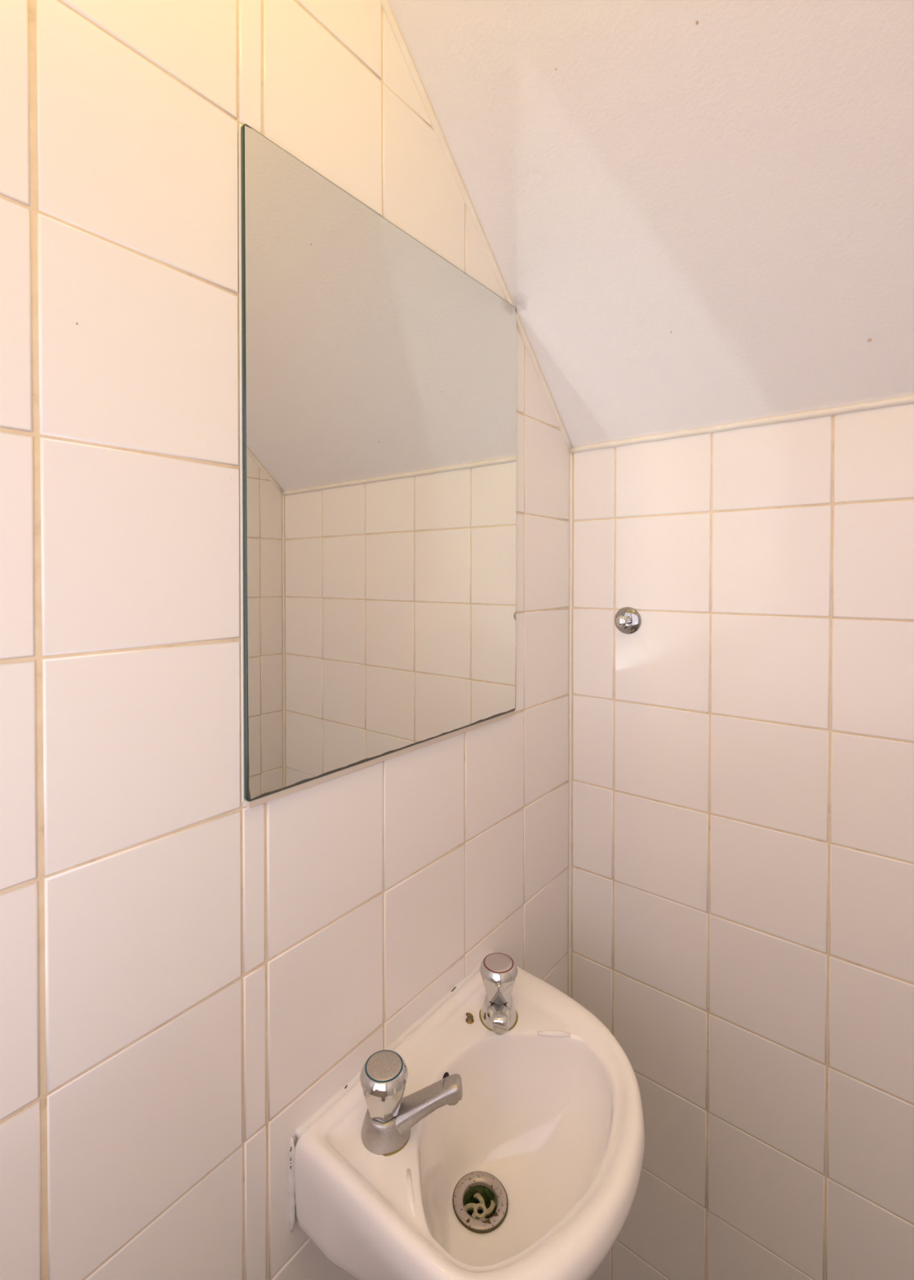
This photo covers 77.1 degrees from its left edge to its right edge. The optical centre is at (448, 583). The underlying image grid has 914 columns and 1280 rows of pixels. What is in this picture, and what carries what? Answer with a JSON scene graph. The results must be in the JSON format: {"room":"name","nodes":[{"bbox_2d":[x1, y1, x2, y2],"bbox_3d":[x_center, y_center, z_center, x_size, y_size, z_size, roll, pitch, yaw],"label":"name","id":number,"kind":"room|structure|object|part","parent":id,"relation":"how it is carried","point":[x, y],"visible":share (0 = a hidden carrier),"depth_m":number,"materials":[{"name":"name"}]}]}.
{"room":"bathroom","nodes":[
{"label":"bathroom","id":0,"kind":"room"},
{"bbox_2d":[0,0,569,1279],"bbox_3d":[-0.134,0.096,0.637,0.081,2.640,1.171,1,1,39],"label":"wall","id":1,"kind":"structure","parent":0,"point":[189,972],"depth_m":0.47,"materials":[{"name":"tile"}]},
{"bbox_2d":[238,124,516,808],"bbox_3d":[-0.042,-0.104,0.680,0.006,0.604,0.448,1,1,39],"label":"mirror","id":2,"kind":"object","parent":1,"relation":"attached to","point":[378,376],"visible":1,"depth_m":0.61,"materials":[{"name":"silver glass"}]},
{"bbox_2d":[288,950,644,1279],"bbox_3d":[0.063,0.618,0.609,0.277,0.173,0.360,1,1,39],"label":"basin","id":3,"kind":"object","parent":1,"relation":"attached to","point":[535,1173],"visible":0.93,"depth_m":0.61,"materials":[{"name":"white ceramic"}]},
{"bbox_2d":[360,1049,462,1156],"bbox_3d":[-0.038,0.511,0.568,0.104,0.069,0.049,0,1,1],"label":"tap","id":4,"kind":"object","parent":3,"relation":"on","point":[389,1118],"visible":1,"depth_m":0.56,"materials":[{"name":"silver metal"}]},
{"bbox_3d":[-0.064,0.499,0.567,0.048,0.042,0.048,0,1,1],"label":"knob","id":5,"kind":"part","parent":4,"relation":"part of","materials":[{"name":"silver metal"}]},
{"bbox_3d":[-0.024,0.516,0.567,0.075,0.052,0.030,0,1,1],"label":"spout","id":6,"kind":"part","parent":4,"relation":"part of","materials":[{"name":"silver metal"}]},
{"bbox_2d":[442,1079,458,1105],"bbox_3d":[0.003,0.502,0.567,0.018,0.015,0.018,0,1,1],"label":"outlet","id":7,"kind":"object","parent":4,"relation":"attached to","point":[450,1086],"depth_m":0.56,"materials":[{"name":"silver metal"}]},
{"bbox_2d":[466,1012,474,1023],"bbox_3d":[0.025,0.538,0.711,0.012,0.009,0.010,1,1,39],"label":"stay","id":8,"kind":"object","parent":3,"relation":"on","point":[469,1020],"visible":1,"depth_m":0.71,"materials":[{"name":"gold metal"}]},
{"bbox_2d":[479,952,518,1035],"bbox_3d":[0.061,0.509,0.693,0.049,0.069,0.104,0,1,4],"label":"tap","id":9,"kind":"object","parent":3,"relation":"on","point":[498,1013],"visible":1,"depth_m":0.70,"materials":[{"name":"silver metal"}]},
{"bbox_3d":[0.062,0.497,0.718,0.048,0.042,0.048,0,1,4],"label":"knob","id":10,"kind":"part","parent":9,"relation":"part of","materials":[{"name":"silver metal"}]},
{"bbox_3d":[0.060,0.514,0.679,0.030,0.052,0.075,0,1,4],"label":"spout","id":11,"kind":"part","parent":9,"relation":"part of","materials":[{"name":"silver metal"}]},
{"bbox_2d":[493,1011,506,1035],"bbox_3d":[0.058,0.501,0.652,0.018,0.015,0.018,0,1,4],"label":"outlet","id":12,"kind":"object","parent":9,"relation":"attached to","point":[500,1017],"depth_m":0.64,"materials":[{"name":"silver metal"}]},
{"bbox_2d":[379,0,573,452],"bbox_3d":[-0.115,-0.708,0.586,0.012,0.971,1.057,1,1,39],"label":"trim","id":13,"kind":"structure","parent":1,"relation":"attached to","point":[385,6],"depth_m":0.75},
{"bbox_2d":[568,452,573,997],"bbox_3d":[0.214,0.577,1.013,0.008,1.627,0.008,1,1,39],"label":"trim","id":14,"kind":"structure","parent":1,"relation":"attached to","point":[571,472],"depth_m":1.01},
{"bbox_2d":[387,0,913,447],"bbox_3d":[0.214,-0.743,0.315,1.012,1.179,1.220,1,1,39],"label":"ceiling","id":15,"kind":"structure","parent":0,"point":[691,214],"depth_m":0.66,"materials":[{"name":"paint"}]},
{"bbox_2d":[571,403,913,1279],"bbox_3d":[0.571,0.585,0.778,0.855,1.657,0.081,1,1,39],"label":"wall","id":16,"kind":"structure","parent":0,"point":[743,914],"depth_m":0.83,"materials":[{"name":"tile"}]},
{"bbox_2d":[614,607,641,634],"bbox_3d":[0.285,0.061,0.930,0.044,0.044,0.031,1,1,39],"label":"robe hook","id":17,"kind":"object","parent":16,"relation":"attached to","point":[628,620],"visible":1,"depth_m":0.93,"materials":[{"name":"silver metal"}]},
{"bbox_2d":[569,394,913,453],"bbox_3d":[0.545,-0.229,0.735,0.852,0.012,0.012,1,1,39],"label":"trim","id":18,"kind":"structure","parent":16,"relation":"attached to","point":[909,399],"depth_m":0.82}
]}

